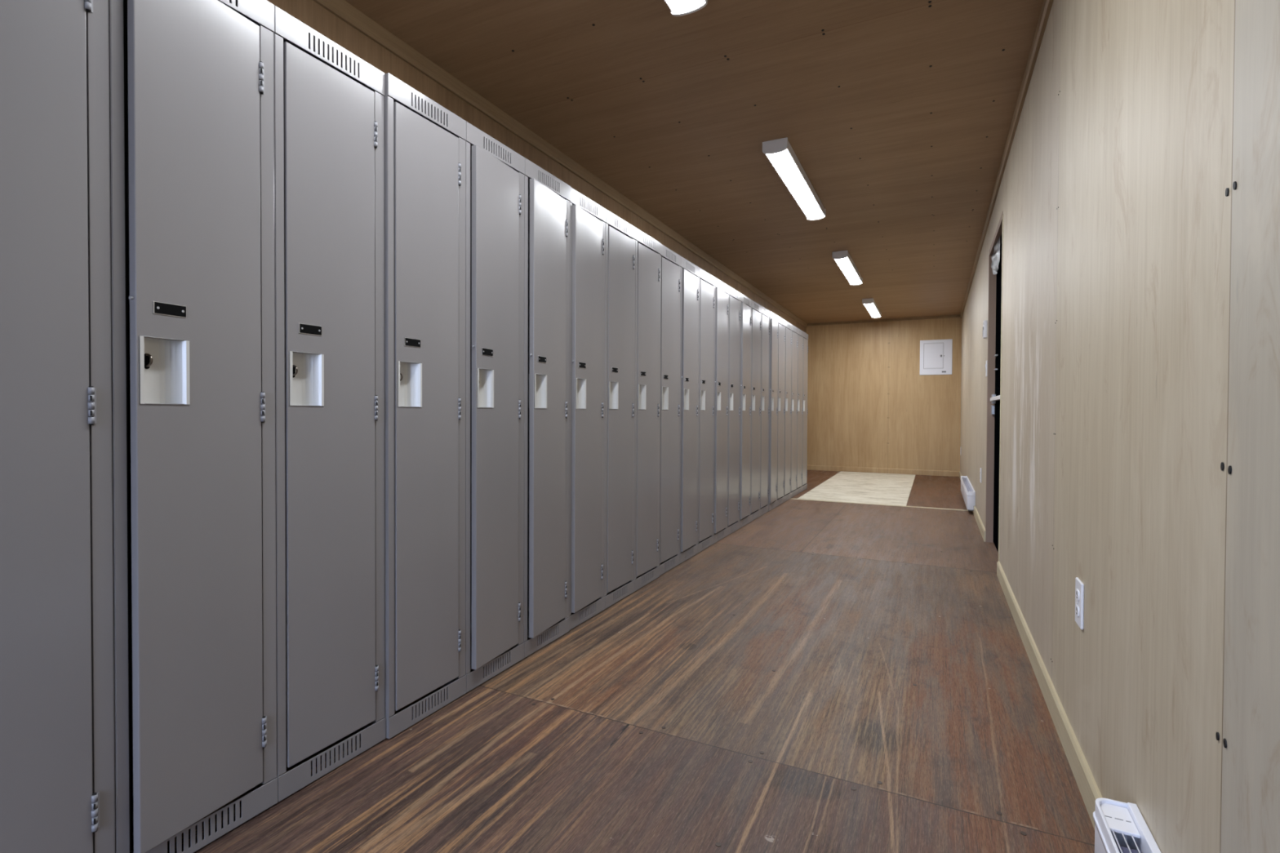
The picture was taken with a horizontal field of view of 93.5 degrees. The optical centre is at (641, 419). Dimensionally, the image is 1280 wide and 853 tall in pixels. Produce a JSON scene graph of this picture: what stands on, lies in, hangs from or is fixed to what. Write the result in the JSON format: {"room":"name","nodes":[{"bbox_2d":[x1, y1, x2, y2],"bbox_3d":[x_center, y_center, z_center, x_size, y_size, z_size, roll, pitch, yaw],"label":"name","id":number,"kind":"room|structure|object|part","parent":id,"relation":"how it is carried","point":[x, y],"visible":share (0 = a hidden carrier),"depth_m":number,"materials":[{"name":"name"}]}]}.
{"room":"locker room","nodes":[
{"label":"locker room","id":0,"kind":"room"},
{"bbox_2d":[266,0,806,333],"bbox_3d":[-0.049,-0.299,4.190,0.100,2.305,12.096,1,1,26],"label":"wall","id":1,"kind":"structure","parent":0,"point":[308,12],"depth_m":2.60,"materials":[{"name":"brown wood"}]},
{"bbox_2d":[312,0,807,327],"bbox_3d":[-0.017,-1.420,4.098,0.016,0.060,11.982,1,1,26],"label":"trim","id":2,"kind":"structure","parent":1,"relation":"attached to","point":[342,9],"depth_m":2.75,"materials":[{"name":"brown wood"}]},
{"bbox_2d":[167,470,1094,852],"bbox_3d":[1.028,0.915,3.679,2.347,0.101,12.096,1,1,26],"label":"floor","id":3,"kind":"structure","parent":0,"point":[819,677],"depth_m":1.70,"materials":[{"name":"brown wood"}]},
{"bbox_2d":[0,0,115,852],"bbox_3d":[-1.238,-0.026,1.066,0.466,1.826,0.303,1,1,26],"label":"locker","id":4,"kind":"object","parent":3,"relation":"on","point":[57,775],"visible":1,"depth_m":1.03,"materials":[{"name":"grey metal"}]},
{"bbox_3d":[-1.243,-0.025,1.068,0.457,1.825,0.303,1,1,26],"label":"frame","id":5,"kind":"part","parent":4,"relation":"part of","materials":[{"name":"grey metal"}]},
{"bbox_2d":[108,0,277,852],"bbox_3d":[-1.098,-0.029,1.337,0.482,1.826,0.303,1,1,26],"label":"locker","id":6,"kind":"object","parent":3,"relation":"on","point":[192,82],"visible":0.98,"depth_m":1.22,"materials":[{"name":"grey metal"}]},
{"bbox_3d":[-0.915,-0.214,1.169,0.003,0.024,0.059,1,1,21],"label":"number plate","id":7,"kind":"part","parent":6,"relation":"part of","materials":[{"name":"black plastic"}]},
{"bbox_3d":[-0.906,0.857,1.254,0.002,0.058,0.303,1,1,26],"label":"panel","id":8,"kind":"part","parent":6,"relation":"part of","materials":[{"name":"grey metal"}]},
{"bbox_3d":[-0.899,-0.909,1.230,0.002,0.061,0.303,1,1,26],"label":"panel","id":9,"kind":"part","parent":6,"relation":"part of","materials":[{"name":"grey metal"}]},
{"bbox_2d":[273,5,386,802],"bbox_3d":[-0.972,-0.032,1.614,0.466,1.826,0.303,1,1,26],"label":"locker","id":10,"kind":"object","parent":3,"relation":"on","point":[329,101],"visible":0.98,"depth_m":1.49,"materials":[{"name":"grey metal"}]},
{"bbox_3d":[-0.796,-0.217,1.449,0.003,0.024,0.059,1,1,26],"label":"number plate","id":11,"kind":"part","parent":10,"relation":"part of","materials":[{"name":"black plastic"}]},
{"bbox_3d":[-0.766,-0.912,1.504,0.002,0.061,0.303,1,1,26],"label":"panel","id":12,"kind":"part","parent":10,"relation":"part of","materials":[{"name":"grey metal"}]},
{"bbox_3d":[-0.773,0.854,1.528,0.002,0.058,0.303,1,1,26],"label":"panel","id":13,"kind":"part","parent":10,"relation":"part of","materials":[{"name":"grey metal"}]},
{"bbox_2d":[384,72,466,738],"bbox_3d":[-0.828,-0.035,1.883,0.466,1.826,0.303,1,1,26],"label":"locker","id":14,"kind":"object","parent":3,"relation":"on","point":[424,141],"visible":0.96,"depth_m":1.76,"materials":[{"name":"grey metal"}]},
{"bbox_3d":[-0.652,-0.220,1.718,0.003,0.024,0.059,1,1,26],"label":"number plate","id":15,"kind":"part","parent":14,"relation":"part of","materials":[{"name":"black metal"}]},
{"bbox_3d":[-0.622,-0.915,1.773,0.002,0.061,0.303,1,1,26],"label":"panel","id":16,"kind":"part","parent":14,"relation":"part of","materials":[{"name":"grey metal"}]},
{"bbox_3d":[-0.629,0.851,1.797,0.002,0.058,0.303,1,1,26],"label":"panel","id":17,"kind":"part","parent":14,"relation":"part of","materials":[{"name":"grey metal"}]},
{"bbox_2d":[465,121,524,693],"bbox_3d":[-0.689,-0.038,2.155,0.478,1.826,0.303,1,1,26],"label":"locker","id":18,"kind":"object","parent":3,"relation":"on","point":[495,173],"visible":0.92,"depth_m":2.02,"materials":[{"name":"grey metal"}]},
{"bbox_3d":[-0.507,-0.223,1.988,0.003,0.024,0.059,1,1,22],"label":"number plate","id":19,"kind":"part","parent":18,"relation":"part of","materials":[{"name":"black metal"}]},
{"bbox_3d":[-0.496,0.848,2.071,0.002,0.058,0.303,1,1,26],"label":"panel","id":20,"kind":"part","parent":18,"relation":"part of","materials":[{"name":"grey metal"}]},
{"bbox_3d":[-0.489,-0.918,2.047,0.002,0.061,0.303,1,1,26],"label":"panel","id":21,"kind":"part","parent":18,"relation":"part of","materials":[{"name":"grey metal"}]},
{"bbox_2d":[523,157,570,657],"bbox_3d":[-0.554,-0.041,2.428,0.481,1.826,0.303,1,1,26],"label":"locker","id":22,"kind":"object","parent":3,"relation":"on","point":[547,197],"visible":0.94,"depth_m":2.31,"materials":[{"name":"grey metal"}]},
{"bbox_3d":[-0.372,-0.227,2.261,0.003,0.024,0.059,1,1,21],"label":"number plate","id":23,"kind":"part","parent":22,"relation":"part of","materials":[{"name":"black plastic"}]},
{"bbox_3d":[-0.362,0.845,2.345,0.002,0.058,0.303,1,1,26],"label":"panel","id":24,"kind":"part","parent":22,"relation":"part of","materials":[{"name":"grey metal"}]},
{"bbox_3d":[-0.355,-0.922,2.321,0.002,0.061,0.303,1,1,26],"label":"panel","id":25,"kind":"part","parent":22,"relation":"part of","materials":[{"name":"grey metal"}]},
{"bbox_2d":[568,186,606,630],"bbox_3d":[-0.429,-0.045,2.706,0.473,1.826,0.303,1,1,26],"label":"locker","id":26,"kind":"object","parent":3,"relation":"on","point":[588,219],"visible":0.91,"depth_m":2.58,"materials":[{"name":"grey metal"}]},
{"bbox_3d":[-0.248,-0.230,2.539,0.003,0.024,0.059,1,1,23],"label":"number plate","id":27,"kind":"part","parent":26,"relation":"part of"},
{"bbox_3d":[-0.233,0.841,2.621,0.002,0.058,0.303,1,1,26],"label":"panel","id":28,"kind":"part","parent":26,"relation":"part of","materials":[{"name":"grey metal"}]},
{"bbox_3d":[-0.226,-0.925,2.597,0.002,0.061,0.303,1,1,26],"label":"panel","id":29,"kind":"part","parent":26,"relation":"part of","materials":[{"name":"grey metal"}]},
{"bbox_2d":[604,209,635,608],"bbox_3d":[-0.298,-0.048,2.981,0.466,1.826,0.303,1,1,26],"label":"locker","id":30,"kind":"object","parent":3,"relation":"on","point":[620,235],"visible":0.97,"depth_m":2.87,"materials":[{"name":"grey metal"}]},
{"bbox_3d":[-0.123,-0.233,2.817,0.003,0.024,0.059,1,1,26],"label":"number plate","id":31,"kind":"part","parent":30,"relation":"part of","materials":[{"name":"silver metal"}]},
{"bbox_3d":[-0.100,0.838,2.895,0.002,0.058,0.303,1,1,26],"label":"panel","id":32,"kind":"part","parent":30,"relation":"part of","materials":[{"name":"grey metal"}]},
{"bbox_3d":[-0.093,-0.928,2.871,0.002,0.061,0.303,1,1,26],"label":"panel","id":33,"kind":"part","parent":30,"relation":"part of","materials":[{"name":"grey metal"}]},
{"bbox_2d":[634,227,661,591],"bbox_3d":[-0.165,-0.051,3.255,0.466,1.826,0.303,1,1,26],"label":"locker","id":34,"kind":"object","parent":3,"relation":"on","point":[648,250],"visible":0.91,"depth_m":3.14,"materials":[{"name":"grey metal"}]},
{"bbox_3d":[0.010,-0.236,3.091,0.003,0.024,0.059,1,1,26],"label":"number plate","id":35,"kind":"part","parent":34,"relation":"part of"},
{"bbox_3d":[0.034,0.835,3.169,0.002,0.058,0.303,1,1,26],"label":"panel","id":36,"kind":"part","parent":34,"relation":"part of","materials":[{"name":"grey metal"}]},
{"bbox_3d":[0.041,-0.931,3.145,0.002,0.061,0.303,1,1,26],"label":"panel","id":37,"kind":"part","parent":34,"relation":"part of","materials":[{"name":"grey metal"}]},
{"bbox_2d":[658,244,680,575],"bbox_3d":[-0.037,-0.054,3.532,0.466,1.826,0.303,1,1,26],"label":"locker","id":38,"kind":"object","parent":3,"relation":"on","point":[670,261],"visible":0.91,"depth_m":3.42,"materials":[{"name":"grey metal"}]},
{"bbox_3d":[0.162,0.832,3.446,0.002,0.058,0.303,1,1,26],"label":"panel","id":39,"kind":"part","parent":38,"relation":"part of","materials":[{"name":"grey metal"}]},
{"bbox_3d":[0.169,-0.934,3.421,0.002,0.061,0.303,1,1,26],"label":"panel","id":40,"kind":"part","parent":38,"relation":"part of","materials":[{"name":"grey metal"}]},
{"bbox_2d":[679,256,699,563],"bbox_3d":[0.098,-0.057,3.805,0.470,1.826,0.303,1,1,26],"label":"locker","id":41,"kind":"object","parent":3,"relation":"on","point":[690,272],"visible":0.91,"depth_m":3.68,"materials":[{"name":"grey metal"}]},
{"bbox_3d":[0.295,0.829,3.720,0.002,0.058,0.303,1,1,26],"label":"panel","id":42,"kind":"part","parent":41,"relation":"part of","materials":[{"name":"grey metal"}]},
{"bbox_3d":[0.303,-0.938,3.696,0.002,0.061,0.303,1,1,26],"label":"panel","id":43,"kind":"part","parent":41,"relation":"part of","materials":[{"name":"grey metal"}]},
{"bbox_2d":[697,267,715,552],"bbox_3d":[0.230,-0.060,4.080,0.466,1.826,0.303,1,1,26],"label":"locker","id":44,"kind":"object","parent":3,"relation":"on","point":[706,281],"visible":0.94,"depth_m":3.97,"materials":[{"name":"grey metal"}]},
{"bbox_3d":[0.429,0.825,3.994,0.002,0.058,0.303,1,1,26],"label":"panel","id":45,"kind":"part","parent":44,"relation":"part of","materials":[{"name":"grey metal"}]},
{"bbox_3d":[0.436,-0.941,3.969,0.002,0.061,0.303,1,1,26],"label":"panel","id":46,"kind":"part","parent":44,"relation":"part of","materials":[{"name":"grey metal"}]},
{"bbox_2d":[713,277,728,543],"bbox_3d":[0.365,-0.064,4.353,0.470,1.826,0.303,1,1,26],"label":"locker","id":47,"kind":"object","parent":3,"relation":"on","point":[721,289],"visible":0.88,"depth_m":4.23,"materials":[{"name":"grey metal"}]},
{"bbox_3d":[0.562,0.822,4.267,0.002,0.058,0.303,1,1,26],"label":"panel","id":48,"kind":"part","parent":47,"relation":"part of","materials":[{"name":"grey metal"}]},
{"bbox_3d":[0.570,-0.944,4.243,0.002,0.061,0.303,1,1,26],"label":"panel","id":49,"kind":"part","parent":47,"relation":"part of","materials":[{"name":"grey metal"}]},
{"bbox_2d":[726,285,741,535],"bbox_3d":[0.497,-0.067,4.628,0.466,1.826,0.303,1,1,26],"label":"locker","id":50,"kind":"object","parent":3,"relation":"on","point":[734,296],"visible":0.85,"depth_m":4.52,"materials":[{"name":"grey metal"}]},
{"bbox_3d":[0.696,0.819,4.541,0.002,0.058,0.303,1,1,26],"label":"panel","id":51,"kind":"part","parent":50,"relation":"part of","materials":[{"name":"grey metal"}]},
{"bbox_3d":[0.703,-0.947,4.517,0.002,0.061,0.303,1,1,26],"label":"panel","id":52,"kind":"part","parent":50,"relation":"part of","materials":[{"name":"grey metal"}]},
{"bbox_2d":[738,293,751,528],"bbox_3d":[0.633,-0.070,4.901,0.470,1.826,0.303,1,1,26],"label":"locker","id":53,"kind":"object","parent":3,"relation":"on","point":[745,303],"visible":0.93,"depth_m":4.77,"materials":[{"name":"grey metal"}]},
{"bbox_3d":[0.829,0.816,4.815,0.002,0.058,0.303,1,1,26],"label":"panel","id":54,"kind":"part","parent":53,"relation":"part of","materials":[{"name":"grey metal"}]},
{"bbox_3d":[0.837,-0.950,4.791,0.002,0.061,0.303,1,1,26],"label":"panel","id":55,"kind":"part","parent":53,"relation":"part of","materials":[{"name":"grey metal"}]},
{"bbox_2d":[750,300,761,521],"bbox_3d":[0.764,-0.073,5.176,0.466,1.826,0.303,1,1,26],"label":"locker","id":56,"kind":"object","parent":3,"relation":"on","point":[756,308],"visible":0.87,"depth_m":5.06,"materials":[{"name":"grey metal"}]},
{"bbox_3d":[0.963,0.813,5.089,0.002,0.058,0.303,1,1,26],"label":"panel","id":57,"kind":"part","parent":56,"relation":"part of","materials":[{"name":"grey metal"}]},
{"bbox_3d":[0.970,-0.954,5.065,0.002,0.061,0.303,1,1,26],"label":"panel","id":58,"kind":"part","parent":56,"relation":"part of","materials":[{"name":"grey metal"}]},
{"bbox_2d":[759,306,769,515],"bbox_3d":[0.898,-0.076,5.450,0.466,1.826,0.303,1,1,26],"label":"locker","id":59,"kind":"object","parent":3,"relation":"on","point":[765,314],"visible":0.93,"depth_m":5.33,"materials":[{"name":"grey metal"}]},
{"bbox_3d":[1.097,0.809,5.363,0.002,0.058,0.303,1,1,26],"label":"panel","id":60,"kind":"part","parent":59,"relation":"part of","materials":[{"name":"grey metal"}]},
{"bbox_3d":[1.104,-0.957,5.339,0.002,0.061,0.303,1,1,26],"label":"panel","id":61,"kind":"part","parent":59,"relation":"part of","materials":[{"name":"grey metal"}]},
{"bbox_2d":[768,311,777,511],"bbox_3d":[1.037,-0.080,5.721,0.470,1.826,0.303,1,1,26],"label":"locker","id":62,"kind":"object","parent":3,"relation":"on","point":[773,352],"visible":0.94,"depth_m":5.58,"materials":[{"name":"grey metal"}]},
{"bbox_3d":[1.234,0.806,5.636,0.002,0.058,0.303,1,1,26],"label":"panel","id":63,"kind":"part","parent":62,"relation":"part of","materials":[{"name":"grey metal"}]},
{"bbox_3d":[1.241,-0.960,5.612,0.002,0.061,0.303,1,1,26],"label":"panel","id":64,"kind":"part","parent":62,"relation":"part of","materials":[{"name":"grey metal"}]},
{"bbox_2d":[776,315,785,506],"bbox_3d":[1.169,-0.083,5.996,0.466,1.826,0.303,1,1,26],"label":"locker","id":65,"kind":"object","parent":3,"relation":"on","point":[781,322],"visible":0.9,"depth_m":5.88,"materials":[{"name":"grey metal"}]},
{"bbox_3d":[1.367,0.803,5.910,0.002,0.058,0.303,1,1,26],"label":"panel","id":66,"kind":"part","parent":65,"relation":"part of","materials":[{"name":"grey metal"}]},
{"bbox_3d":[1.374,-0.963,5.886,0.002,0.061,0.303,1,1,26],"label":"panel","id":67,"kind":"part","parent":65,"relation":"part of","materials":[{"name":"grey metal"}]},
{"bbox_2d":[783,320,791,502],"bbox_3d":[1.302,-0.086,6.270,0.466,1.826,0.303,1,1,26],"label":"locker","id":68,"kind":"object","parent":3,"relation":"on","point":[787,479],"visible":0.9,"depth_m":6.15,"materials":[{"name":"grey metal"}]},
{"bbox_3d":[1.501,0.800,6.184,0.002,0.058,0.303,1,1,26],"label":"panel","id":69,"kind":"part","parent":68,"relation":"part of","materials":[{"name":"grey metal"}]},
{"bbox_3d":[1.508,-0.966,6.160,0.002,0.061,0.303,1,1,26],"label":"panel","id":70,"kind":"part","parent":68,"relation":"part of","materials":[{"name":"grey metal"}]},
{"bbox_2d":[790,324,797,498],"bbox_3d":[1.436,-0.089,6.544,0.466,1.826,0.303,1,1,26],"label":"locker","id":71,"kind":"object","parent":3,"relation":"on","point":[794,330],"visible":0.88,"depth_m":6.43,"materials":[{"name":"grey metal"}]},
{"bbox_3d":[1.634,0.797,6.457,0.002,0.058,0.303,1,1,26],"label":"panel","id":72,"kind":"part","parent":71,"relation":"part of","materials":[{"name":"grey metal"}]},
{"bbox_3d":[1.641,-0.969,6.434,0.002,0.061,0.303,1,1,26],"label":"panel","id":73,"kind":"part","parent":71,"relation":"part of","materials":[{"name":"grey metal"}]},
{"bbox_2d":[795,328,803,494],"bbox_3d":[1.569,-0.092,6.818,0.466,1.826,0.303,1,1,26],"label":"locker","id":74,"kind":"object","parent":3,"relation":"on","point":[800,333],"visible":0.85,"depth_m":6.70,"materials":[{"name":"grey metal"}]},
{"bbox_3d":[1.768,0.794,6.731,0.002,0.058,0.303,1,1,26],"label":"panel","id":75,"kind":"part","parent":74,"relation":"part of","materials":[{"name":"grey metal"}]},
{"bbox_3d":[1.775,-0.973,6.707,0.002,0.061,0.303,1,1,26],"label":"panel","id":76,"kind":"part","parent":74,"relation":"part of","materials":[{"name":"grey metal"}]},
{"bbox_2d":[801,331,808,491],"bbox_3d":[1.703,-0.096,7.092,0.466,1.826,0.303,1,1,26],"label":"locker","id":77,"kind":"object","parent":3,"relation":"on","point":[805,353],"visible":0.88,"depth_m":6.98,"materials":[{"name":"grey metal"}]},
{"bbox_3d":[1.901,0.790,7.005,0.002,0.058,0.303,1,1,26],"label":"panel","id":78,"kind":"part","parent":77,"relation":"part of","materials":[{"name":"grey metal"}]},
{"bbox_3d":[1.895,-0.093,6.993,0.020,1.692,0.246,1,1,26],"label":"door","id":79,"kind":"part","parent":77,"relation":"part of","materials":[{"name":"grey metal"}]},
{"bbox_3d":[1.909,-0.976,6.981,0.002,0.061,0.303,1,1,26],"label":"panel","id":80,"kind":"part","parent":77,"relation":"part of","materials":[{"name":"grey metal"}]},
{"bbox_2d":[797,471,915,506],"bbox_3d":[2.825,0.818,7.557,1.045,0.004,3.270,1,1,26],"label":"floor mat","id":81,"kind":"object","parent":3,"relation":"on","point":[892,489],"visible":1,"depth_m":7.10,"materials":[{"name":"beige fabric"}]},
{"bbox_2d":[791,497,968,511],"bbox_3d":[2.311,0.838,5.964,1.700,0.003,0.040,1,1,26],"label":"trim","id":82,"kind":"structure","parent":3,"relation":"on","point":[791,498],"depth_m":5.92,"materials":[{"name":"beige wood"}]},
{"bbox_2d":[345,0,1043,324],"bbox_3d":[1.038,-1.489,3.646,2.347,0.102,12.096,1,1,26],"label":"ceiling","id":83,"kind":"structure","parent":0,"point":[897,114],"depth_m":2.79,"materials":[{"name":"brown wood"}]},
{"bbox_2d":[664,0,707,16],"bbox_3d":[-0.102,-1.381,1.469,0.129,0.066,1.200,1,1,26],"label":"ceiling light","id":84,"kind":"object","parent":83,"relation":"attached to","point":[677,7],"visible":1,"depth_m":1.99,"materials":[{"name":"white plastic"}]},
{"bbox_2d":[666,0,703,11],"bbox_3d":[-0.102,-1.364,1.469,0.109,0.009,1.180,1,1,26],"label":"diffuser","id":85,"kind":"object","parent":84,"relation":"attached to","point":[674,5],"depth_m":1.98,"materials":[{"name":"white plastic"}]},
{"bbox_2d":[762,137,826,220],"bbox_3d":[0.945,-1.406,3.617,0.129,0.066,1.200,1,1,26],"label":"ceiling light","id":86,"kind":"object","parent":83,"relation":"attached to","point":[779,152],"visible":1,"depth_m":3.44,"materials":[{"name":"white plastic"}]},
{"bbox_2d":[831,250,862,284],"bbox_3d":[1.979,-1.430,5.738,0.129,0.066,1.200,1,1,26],"label":"ceiling light","id":87,"kind":"object","parent":83,"relation":"attached to","point":[843,260],"visible":1,"depth_m":5.57,"materials":[{"name":"white plastic"}]},
{"bbox_2d":[835,257,861,284],"bbox_3d":[1.979,-1.414,5.739,0.109,0.009,1.180,1,1,26],"label":"diffuser","id":88,"kind":"object","parent":87,"relation":"attached to","point":[845,264],"depth_m":5.68,"materials":[{"name":"white plastic"}]},
{"bbox_2d":[862,297,880,317],"bbox_3d":[3.035,-1.456,7.905,0.129,0.066,1.200,1,1,26],"label":"ceiling light","id":89,"kind":"object","parent":83,"relation":"attached to","point":[870,304],"visible":1,"depth_m":7.73,"materials":[{"name":"white plastic"}]},
{"bbox_2d":[863,302,879,316],"bbox_3d":[3.035,-1.439,7.905,0.109,0.009,1.180,1,1,26],"label":"diffuser","id":90,"kind":"object","parent":89,"relation":"attached to","point":[874,312],"depth_m":7.85,"materials":[{"name":"white plastic"}]},
{"bbox_2d":[806,317,961,471],"bbox_3d":[3.597,-0.350,9.084,2.167,2.305,0.102,1,1,26],"label":"wall","id":91,"kind":"structure","parent":0,"point":[870,405],"depth_m":9.02,"materials":[{"name":"brown wood"}]},
{"bbox_2d":[807,465,959,476],"bbox_3d":[3.568,0.764,9.050,2.167,0.078,0.012,1,1,26],"label":"baseboard","id":92,"kind":"structure","parent":91,"relation":"attached to","point":[862,469],"depth_m":9.00,"materials":[{"name":"brown wood"}]},
{"bbox_2d":[807,314,960,325],"bbox_3d":[3.577,-1.485,9.018,2.167,0.035,0.014,1,1,26],"label":"trim","id":93,"kind":"structure","parent":91,"relation":"attached to","point":[946,316],"depth_m":8.98,"materials":[{"name":"brown wood"}]},
{"bbox_2d":[920,338,952,375],"bbox_3d":[4.256,-0.902,8.693,0.421,0.506,0.016,1,1,26],"label":"breaker panel","id":94,"kind":"object","parent":91,"relation":"attached to","point":[935,355],"visible":1,"depth_m":8.69,"materials":[{"name":"white metal"}]},
{"bbox_3d":[4.227,-0.924,8.703,0.250,0.360,0.003,1,1,26],"label":"panel door","id":95,"kind":"part","parent":94,"relation":"part of","materials":[{"name":"white metal"}]},
{"bbox_2d":[960,0,1279,852],"bbox_3d":[1.949,-0.277,3.161,0.062,2.305,11.996,1,1,26],"label":"wall","id":96,"kind":"structure","parent":0,"point":[1138,196],"depth_m":1.03,"materials":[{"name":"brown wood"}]},
{"bbox_2d":[960,475,975,511],"bbox_3d":[3.286,0.723,6.072,0.066,0.174,1.525,1,1,26],"label":"baseboard heater","id":97,"kind":"object","parent":96,"relation":"attached to","point":[968,493],"visible":1,"depth_m":5.59,"materials":[{"name":"white metal"}]},
{"bbox_3d":[3.310,0.699,6.060,0.013,0.126,1.512,1,1,26],"label":"plate","id":98,"kind":"part","parent":97,"relation":"part of","materials":[{"name":"white metal"}]},
{"bbox_2d":[959,471,986,542],"bbox_3d":[3.483,0.799,6.414,0.012,0.078,4.802,1,1,26],"label":"baseboard","id":99,"kind":"structure","parent":96,"relation":"attached to","point":[980,523],"depth_m":4.72,"materials":[{"name":"brown wood"}]},
{"bbox_2d":[979,467,982,483],"bbox_3d":[2.670,0.438,4.734,0.009,0.114,0.070,1,1,26],"label":"wall outlet","id":100,"kind":"object","parent":96,"relation":"attached to","point":[980,471],"visible":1,"depth_m":4.70,"materials":[{"name":"white plastic"}]},
{"bbox_2d":[982,320,986,338],"bbox_3d":[2.496,-0.656,4.372,0.025,0.125,0.070,1,1,26],"label":"thermostat","id":101,"kind":"object","parent":96,"relation":"attached to","point":[984,322],"visible":1,"depth_m":4.34,"materials":[{"name":"white plastic"}]},
{"bbox_2d":[985,360,987,376],"bbox_3d":[2.472,-0.368,4.314,0.012,0.114,0.070,1,1,26],"label":"light switch","id":102,"kind":"object","parent":96,"relation":"attached to","point":[986,364],"visible":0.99,"depth_m":4.28,"materials":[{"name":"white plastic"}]},
{"bbox_2d":[985,210,1003,552],"bbox_3d":[2.287,-0.156,3.795,0.117,2.050,0.990,1,1,26],"label":"door","id":103,"kind":"structure","parent":96,"relation":"in","point":[994,302],"depth_m":4.21,"materials":[{"name":"black wood"}]},
{"bbox_2d":[991,237,1000,275],"bbox_3d":[2.322,-1.046,3.940,0.056,0.185,0.498,1,1,30],"label":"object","id":104,"kind":"object","parent":103,"relation":"hanging from","point":[996,256],"visible":1,"depth_m":3.83,"materials":[{"name":"silver"}]},
{"bbox_2d":[998,214,1003,561],"bbox_3d":[2.023,-0.137,3.385,0.004,2.020,0.040,1,1,26],"label":"trim","id":105,"kind":"structure","parent":96,"relation":"attached to","point":[1002,215],"depth_m":3.38,"materials":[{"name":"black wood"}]},
{"bbox_2d":[960,0,1053,318],"bbox_3d":[1.916,-1.404,3.156,0.018,0.050,11.982,1,1,26],"label":"trim","id":106,"kind":"structure","parent":96,"relation":"attached to","point":[1046,6],"depth_m":2.72,"materials":[{"name":"brown wood"}]},
{"bbox_2d":[996,561,1102,829],"bbox_3d":[0.645,0.867,0.590,0.012,0.078,6.208,1,1,26],"label":"baseboard","id":107,"kind":"structure","parent":96,"relation":"attached to","point":[1089,790],"depth_m":1.74,"materials":[{"name":"brown wood"}]},
{"bbox_2d":[1075,577,1084,630],"bbox_3d":[1.101,0.461,1.514,0.009,0.114,0.070,1,1,26],"label":"wall outlet","id":108,"kind":"object","parent":96,"relation":"attached to","point":[1079,586],"visible":1,"depth_m":1.50,"materials":[{"name":"white plastic"}]},
{"bbox_2d":[1075,604,1079,617],"bbox_3d":[1.098,0.481,1.515,0.003,0.025,0.033,1,1,26],"label":"socket","id":109,"kind":"object","parent":108,"relation":"attached to","point":[1077,606],"depth_m":1.51,"materials":[{"name":"white plastic"}]},
{"bbox_2d":[1075,589,1079,600],"bbox_3d":[1.098,0.441,1.515,0.003,0.025,0.033,1,1,26],"label":"socket","id":110,"kind":"object","parent":108,"relation":"attached to","point":[1077,590],"depth_m":1.51,"materials":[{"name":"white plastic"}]},
{"bbox_2d":[1093,798,1160,852],"bbox_3d":[0.589,0.787,0.537,0.066,0.174,1.270,1,1,26],"label":"baseboard heater","id":111,"kind":"object","parent":96,"relation":"attached to","point":[1120,827],"visible":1,"depth_m":1.05,"materials":[{"name":"white metal"}]},
{"bbox_3d":[0.613,0.763,0.525,0.013,0.126,1.257,1,1,26],"label":"plate","id":112,"kind":"part","parent":111,"relation":"part of","materials":[{"name":"white metal"}]}
]}

